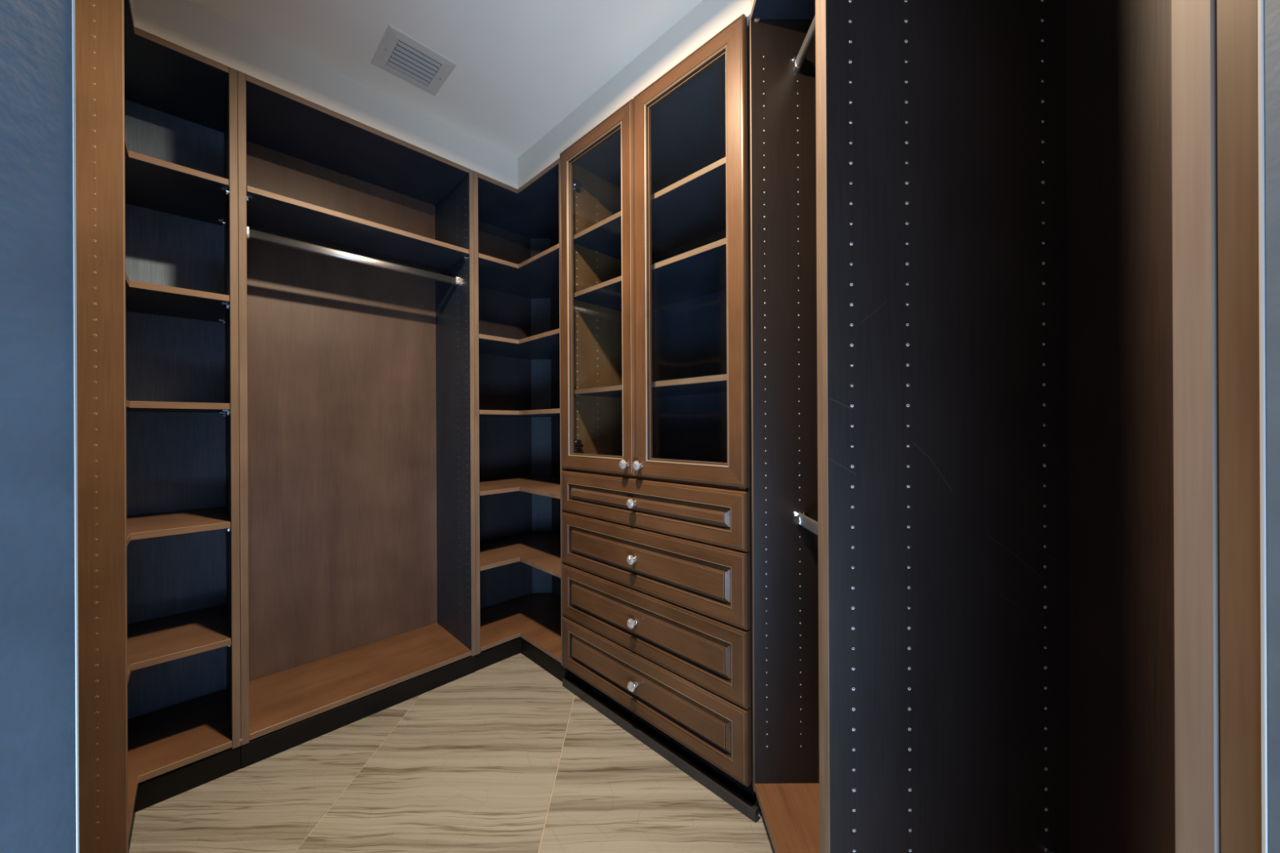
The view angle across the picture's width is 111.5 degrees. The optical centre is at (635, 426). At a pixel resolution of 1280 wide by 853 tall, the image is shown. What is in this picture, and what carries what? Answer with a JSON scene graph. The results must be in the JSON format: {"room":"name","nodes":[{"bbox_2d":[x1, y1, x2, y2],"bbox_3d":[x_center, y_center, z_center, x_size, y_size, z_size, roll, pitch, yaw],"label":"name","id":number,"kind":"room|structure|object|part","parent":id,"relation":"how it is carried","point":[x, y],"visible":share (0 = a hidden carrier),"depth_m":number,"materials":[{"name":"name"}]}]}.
{"room":"walk-in closet","nodes":[
{"label":"walk-in closet","id":0,"kind":"room"},
{"bbox_2d":[129,0,754,189],"bbox_3d":[-0.324,-1.144,0.961,1.908,0.142,2.507,0,0,-45],"label":"wall","id":1,"kind":"structure","parent":0,"point":[187,24],"depth_m":1.43,"materials":[{"name":"beige paint"}]},
{"bbox_2d":[188,0,702,158],"bbox_3d":[-0.206,-1.240,1.475,3.600,0.050,2.850,0,0,0],"label":"ceiling","id":2,"kind":"structure","parent":0,"point":[522,67],"depth_m":1.38,"materials":[{"name":"paint"}]},
{"bbox_2d":[370,23,457,96],"bbox_3d":[-0.740,-1.208,1.454,0.206,0.008,0.197,0,0,-45],"label":"ceiling vent","id":3,"kind":"object","parent":2,"relation":"in","point":[400,55],"visible":1,"depth_m":1.44,"materials":[{"name":"metal"}]},
{"bbox_2d":[128,653,774,852],"bbox_3d":[-0.395,1.086,0.344,4.400,0.120,5.889,0,0,0],"label":"floor","id":4,"kind":"structure","parent":0,"point":[500,757],"depth_m":1.23,"materials":[{"name":"beige tile"}]},
{"bbox_2d":[75,0,128,852],"bbox_3d":[-1.017,-0.020,0.592,0.574,2.098,0.379,0,0,45],"label":"panel","id":5,"kind":"object","parent":4,"relation":"on","point":[99,24],"visible":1,"depth_m":0.89,"materials":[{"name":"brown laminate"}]},
{"bbox_2d":[124,0,240,852],"bbox_3d":[-1.407,-0.018,1.117,0.576,2.098,0.721,0,0,-45],"label":"corner shelves","id":6,"kind":"object","parent":4,"relation":"on","point":[183,515],"visible":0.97,"depth_m":1.41,"materials":[{"name":"brown wood laminate"}]},
{"bbox_3d":[-1.664,-0.055,1.365,0.551,2.021,0.006,0,0,-45],"label":"panel","id":7,"kind":"part","parent":6,"relation":"part of","materials":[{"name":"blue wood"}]},
{"bbox_3d":[-1.421,-1.057,1.117,0.551,0.019,0.696,0,0,-45],"label":"panel","id":8,"kind":"part","parent":6,"relation":"part of","materials":[{"name":"blue laminate"}]},
{"bbox_3d":[-1.419,-0.723,1.117,0.548,0.019,0.693,0,0,-45],"label":"shelf","id":9,"kind":"part","parent":6,"relation":"part of","materials":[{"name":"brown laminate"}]},
{"bbox_3d":[-1.417,-0.379,1.117,0.548,0.019,0.693,0,0,-45],"label":"shelf","id":10,"kind":"part","parent":6,"relation":"part of","materials":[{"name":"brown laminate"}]},
{"bbox_3d":[-1.415,-0.058,1.117,0.548,0.019,0.693,0,0,-45],"label":"shelf","id":11,"kind":"part","parent":6,"relation":"part of","materials":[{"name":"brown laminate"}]},
{"bbox_3d":[-1.414,0.294,1.117,0.548,0.019,0.693,0,0,-45],"label":"shelf","id":12,"kind":"part","parent":6,"relation":"part of","materials":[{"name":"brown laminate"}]},
{"bbox_3d":[-1.412,0.641,1.117,0.548,0.019,0.693,0,0,-45],"label":"shelf","id":13,"kind":"part","parent":6,"relation":"part of","materials":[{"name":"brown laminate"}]},
{"bbox_3d":[-1.411,0.945,1.117,0.551,0.019,0.696,0,0,-45],"label":"panel","id":14,"kind":"part","parent":6,"relation":"part of","materials":[{"name":"brown wood"}]},
{"bbox_3d":[-1.331,-0.054,1.435,0.379,2.026,0.019,0,0,45],"label":"panel","id":15,"kind":"part","parent":6,"relation":"part of","materials":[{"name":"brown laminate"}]},
{"bbox_2d":[237,71,475,768],"bbox_3d":[-1.067,-0.020,1.698,0.734,2.098,0.380,0,0,-45],"label":"wardrobe","id":16,"kind":"object","parent":4,"relation":"on","point":[356,239],"visible":1,"depth_m":1.76,"materials":[{"name":"brown wood laminate"},{"name":"metal"}]},
{"bbox_3d":[-1.317,-0.054,1.448,0.019,2.026,0.379,0,0,-45],"label":"panel","id":17,"kind":"part","parent":16,"relation":"part of","materials":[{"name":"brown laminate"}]},
{"bbox_3d":[-1.198,-0.058,1.832,0.006,2.021,0.692,0,0,45],"label":"panel","id":18,"kind":"part","parent":16,"relation":"part of","materials":[{"name":"brown wood"}]},
{"bbox_3d":[-1.020,-0.628,1.651,0.688,0.030,0.015,0,0,-45],"label":"hanging rod","id":19,"kind":"part","parent":16,"relation":"part of","materials":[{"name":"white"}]},
{"bbox_3d":[-1.069,-1.059,1.698,0.692,0.019,0.372,0,0,-45],"label":"panel","id":20,"kind":"part","parent":16,"relation":"part of","materials":[{"name":"blue laminate"}]},
{"bbox_2d":[246,185,469,273],"bbox_3d":[-1.067,-0.723,1.698,0.690,0.019,0.370,0,0,-45],"label":"shelf","id":21,"kind":"object","parent":16,"relation":"attached to","point":[268,212],"depth_m":1.62,"materials":[{"name":"brown laminate"}]},
{"bbox_3d":[-1.059,0.943,1.698,0.692,0.019,0.372,0,0,-45],"label":"panel","id":22,"kind":"part","parent":16,"relation":"part of","materials":[{"name":"brown wood"}]},
{"bbox_3d":[-0.815,-0.057,1.951,0.379,2.026,0.019,0,0,45],"label":"panel","id":23,"kind":"part","parent":16,"relation":"part of","materials":[{"name":"blue laminate"}]},
{"bbox_2d":[473,157,568,681],"bbox_3d":[-0.483,-0.023,2.045,0.582,2.098,0.715,0,0,-45],"label":"corner shelves","id":24,"kind":"object","parent":4,"relation":"on","point":[518,468],"visible":0.57,"depth_m":2.25,"materials":[{"name":"brown wood laminate"}]},
{"bbox_3d":[-0.801,-0.057,1.965,0.019,2.026,0.379,0,0,-45],"label":"panel","id":25,"kind":"part","parent":24,"relation":"part of","materials":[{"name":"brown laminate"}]},
{"bbox_3d":[-0.729,-0.060,2.300,0.006,2.021,0.558,0,0,45],"label":"panel","id":26,"kind":"part","parent":24,"relation":"part of","materials":[{"name":"brown wood"}]},
{"bbox_3d":[-0.488,-1.062,2.054,0.558,0.019,0.690,0,0,-45],"label":"panel","id":27,"kind":"part","parent":24,"relation":"part of","materials":[{"name":"blue laminate"}]},
{"bbox_3d":[-0.486,-0.724,2.054,0.555,0.019,0.688,0,0,-45],"label":"shelf","id":28,"kind":"part","parent":24,"relation":"part of","materials":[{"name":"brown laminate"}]},
{"bbox_3d":[-0.481,0.282,2.054,0.555,0.019,0.688,0,0,-45],"label":"shelf","id":29,"kind":"part","parent":24,"relation":"part of","materials":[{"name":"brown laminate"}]},
{"bbox_3d":[-0.483,-0.062,2.054,0.555,0.019,0.688,0,0,-45],"label":"shelf","id":30,"kind":"part","parent":24,"relation":"part of","materials":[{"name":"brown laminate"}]},
{"bbox_3d":[-0.484,-0.383,2.054,0.555,0.019,0.688,0,0,-45],"label":"shelf","id":31,"kind":"part","parent":24,"relation":"part of","materials":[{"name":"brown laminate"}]},
{"bbox_3d":[-0.479,0.600,2.054,0.555,0.019,0.688,0,0,-45],"label":"shelf","id":32,"kind":"part","parent":24,"relation":"part of","materials":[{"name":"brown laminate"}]},
{"bbox_3d":[-0.478,0.940,2.054,0.558,0.019,0.690,0,0,-45],"label":"panel","id":33,"kind":"part","parent":24,"relation":"part of","materials":[{"name":"brown wood"}]},
{"bbox_3d":[-0.530,-0.061,2.442,0.110,1.983,0.004,0,0,0],"label":"corner post","id":34,"kind":"part","parent":24,"relation":"part of","materials":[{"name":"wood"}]},
{"bbox_3d":[-0.286,-0.062,2.256,0.697,2.021,0.006,0,0,45],"label":"panel","id":35,"kind":"part","parent":24,"relation":"part of","materials":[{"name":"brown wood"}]},
{"bbox_3d":[-0.165,-0.060,1.871,0.378,2.026,0.019,0,0,-45],"label":"panel","id":36,"kind":"part","parent":24,"relation":"part of","materials":[{"name":"blue laminate"}]},
{"bbox_2d":[560,13,758,822],"bbox_3d":[0.125,-0.026,1.547,0.848,2.098,0.429,0,0,45],"label":"display cabinet","id":37,"kind":"object","parent":4,"relation":"on","point":[655,425],"visible":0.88,"depth_m":1.43,"materials":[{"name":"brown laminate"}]},
{"bbox_3d":[-0.151,-0.060,1.858,0.019,2.026,0.379,0,0,45],"label":"panel","id":38,"kind":"part","parent":37,"relation":"part of","materials":[{"name":"brown wood"}]},
{"bbox_3d":[-0.147,-0.454,1.569,0.406,1.232,0.021,0,0,45],"label":"door","id":39,"kind":"part","parent":37,"relation":"part of","materials":[{"name":"wood"}]},
{"bbox_3d":[-0.039,0.124,1.429,0.029,0.030,0.032,0,0,-45],"label":"knob","id":40,"kind":"part","parent":37,"relation":"part of","materials":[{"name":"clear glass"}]},
{"bbox_3d":[-0.014,0.429,1.406,0.032,0.030,0.029,0,0,45],"label":"knob","id":41,"kind":"part","parent":37,"relation":"part of","materials":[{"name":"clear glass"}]},
{"bbox_3d":[-0.015,0.248,1.406,0.032,0.030,0.029,0,0,45],"label":"knob","id":42,"kind":"part","parent":37,"relation":"part of","materials":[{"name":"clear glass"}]},
{"bbox_3d":[-0.013,0.634,1.406,0.032,0.030,0.029,0,0,45],"label":"knob","id":43,"kind":"part","parent":37,"relation":"part of","materials":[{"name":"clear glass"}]},
{"bbox_3d":[-0.012,0.837,1.406,0.032,0.030,0.029,0,0,45],"label":"knob","id":44,"kind":"part","parent":37,"relation":"part of","materials":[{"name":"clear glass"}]},
{"bbox_3d":[0.005,0.124,1.386,0.029,0.030,0.032,0,0,-45],"label":"knob","id":45,"kind":"part","parent":37,"relation":"part of","materials":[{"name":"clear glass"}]},
{"bbox_3d":[0.125,-1.065,1.573,0.780,0.019,0.372,0,0,45],"label":"panel","id":46,"kind":"part","parent":37,"relation":"part of","materials":[{"name":"blue laminate"}]},
{"bbox_2d":[573,237,726,311],"bbox_3d":[0.135,-0.519,1.581,0.778,0.019,0.347,0,0,45],"label":"shelf","id":47,"kind":"object","parent":37,"relation":"attached to","point":[700,273],"depth_m":1.56,"materials":[{"name":"brown laminate"}]},
{"bbox_2d":[573,156,726,260],"bbox_3d":[0.134,-0.745,1.581,0.778,0.019,0.347,0,0,45],"label":"shelf","id":48,"kind":"object","parent":37,"relation":"attached to","point":[690,211],"depth_m":1.56,"materials":[{"name":"brown laminate"}]},
{"bbox_2d":[573,373,727,397],"bbox_3d":[0.137,-0.137,1.581,0.778,0.019,0.347,0,0,45],"label":"shelf","id":49,"kind":"object","parent":37,"relation":"attached to","point":[709,386],"depth_m":1.55,"materials":[{"name":"brown laminate"}]},
{"bbox_3d":[0.132,0.174,1.574,0.780,0.019,0.371,0,0,45],"label":"divider panel","id":50,"kind":"part","parent":37,"relation":"part of","materials":[{"name":"brown wood"}]},
{"bbox_3d":[0.002,0.249,1.424,0.817,0.156,0.020,0,0,45],"label":"drawer","id":51,"kind":"part","parent":37,"relation":"part of","materials":[{"name":"wood"}]},
{"bbox_3d":[0.003,0.635,1.424,0.817,0.202,0.020,0,0,45],"label":"drawer","id":52,"kind":"part","parent":37,"relation":"part of","materials":[{"name":"wood"}]},
{"bbox_3d":[0.002,0.431,1.424,0.817,0.200,0.020,0,0,45],"label":"drawer","id":53,"kind":"part","parent":37,"relation":"part of","materials":[{"name":"wood"}]},
{"bbox_3d":[0.004,0.839,1.424,0.817,0.197,0.020,0,0,45],"label":"drawer","id":54,"kind":"part","parent":37,"relation":"part of","materials":[{"name":"wood"}]},
{"bbox_3d":[0.264,-0.065,1.707,0.780,2.021,0.006,0,0,45],"label":"panel","id":55,"kind":"part","parent":37,"relation":"part of","materials":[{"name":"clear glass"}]},
{"bbox_3d":[0.143,-0.455,1.279,0.407,1.232,0.021,0,0,45],"label":"door","id":56,"kind":"part","parent":37,"relation":"part of","materials":[{"name":"wood"}]},
{"bbox_3d":[0.414,-0.063,1.292,0.019,2.026,0.379,0,0,45],"label":"panel","id":57,"kind":"part","parent":37,"relation":"part of","materials":[{"name":"brown wood"}]},
{"bbox_2d":[748,0,824,852],"bbox_3d":[0.496,-0.028,0.930,0.387,2.098,0.443,0,0,0],"label":"wardrobe","id":58,"kind":"object","parent":4,"relation":"on","point":[784,35],"visible":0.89,"depth_m":1.13,"materials":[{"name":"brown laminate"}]},
{"bbox_3d":[0.488,-1.067,0.930,0.380,0.019,0.405,0,0,0],"label":"panel","id":59,"kind":"part","parent":58,"relation":"part of","materials":[{"name":"blue laminate"}]},
{"bbox_3d":[0.498,0.935,0.930,0.380,0.019,0.405,0,0,0],"label":"panel","id":60,"kind":"part","parent":58,"relation":"part of","materials":[{"name":"brown wood"}]},
{"bbox_3d":[0.420,-0.939,0.930,0.015,0.030,0.401,0,0,0],"label":"hanging rod","id":61,"kind":"part","parent":58,"relation":"part of","materials":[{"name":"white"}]},
{"bbox_3d":[0.426,0.240,0.930,0.015,0.030,0.401,0,0,0],"label":"hanging rod","id":62,"kind":"part","parent":58,"relation":"part of","materials":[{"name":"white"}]},
{"bbox_3d":[0.496,-0.063,0.719,0.387,2.026,0.019,0,0,0],"label":"panel","id":63,"kind":"part","parent":58,"relation":"part of","materials":[{"name":"brown wood"}]},
{"bbox_2d":[820,0,1220,852],"bbox_3d":[0.496,-0.028,0.468,0.387,2.098,0.481,0,0,0],"label":"panel","id":64,"kind":"object","parent":4,"relation":"on","point":[1020,227],"visible":1,"depth_m":0.69,"materials":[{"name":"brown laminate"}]},
{"bbox_3d":[0.496,-0.063,0.699,0.387,2.026,0.019,0,0,0],"label":"panel","id":65,"kind":"part","parent":64,"relation":"part of","materials":[{"name":"black wood"}]},
{"bbox_3d":[0.686,-0.067,0.468,0.006,2.021,0.444,0,0,0],"label":"panel","id":66,"kind":"part","parent":64,"relation":"part of","materials":[{"name":"brown wood"}]},
{"bbox_3d":[0.496,-0.063,0.237,0.387,2.026,0.019,0,0,0],"label":"panel","id":67,"kind":"part","parent":64,"relation":"part of","materials":[{"name":"brown wood"}]},
{"bbox_2d":[1216,0,1262,852],"bbox_3d":[0.331,-0.027,0.219,0.057,2.098,0.016,0,0,0],"label":"trim","id":68,"kind":"structure","parent":64,"relation":"attached to","point":[1237,24],"depth_m":0.22,"materials":[{"name":"brown wood"}]},
{"bbox_2d":[0,0,1279,852],"bbox_3d":[-0.125,-0.095,0.135,1.850,2.240,0.150,0,0,0],"label":"wall","id":69,"kind":"structure","parent":0,"point":[37,762],"depth_m":0.20,"materials":[{"name":"blue paint"}]},
{"bbox_2d":[71,0,79,852],"bbox_3d":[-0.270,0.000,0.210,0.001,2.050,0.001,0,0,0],"label":"trim","id":70,"kind":"structure","parent":69,"relation":"attached to","point":[73,77],"depth_m":0.21,"materials":[{"name":"beige paint"}]},
{"bbox_2d":[1257,0,1267,852],"bbox_3d":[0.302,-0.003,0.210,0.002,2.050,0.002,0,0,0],"label":"trim","id":71,"kind":"structure","parent":69,"relation":"attached to","point":[1260,2],"depth_m":0.21,"materials":[{"name":"beige paint"}]}
]}

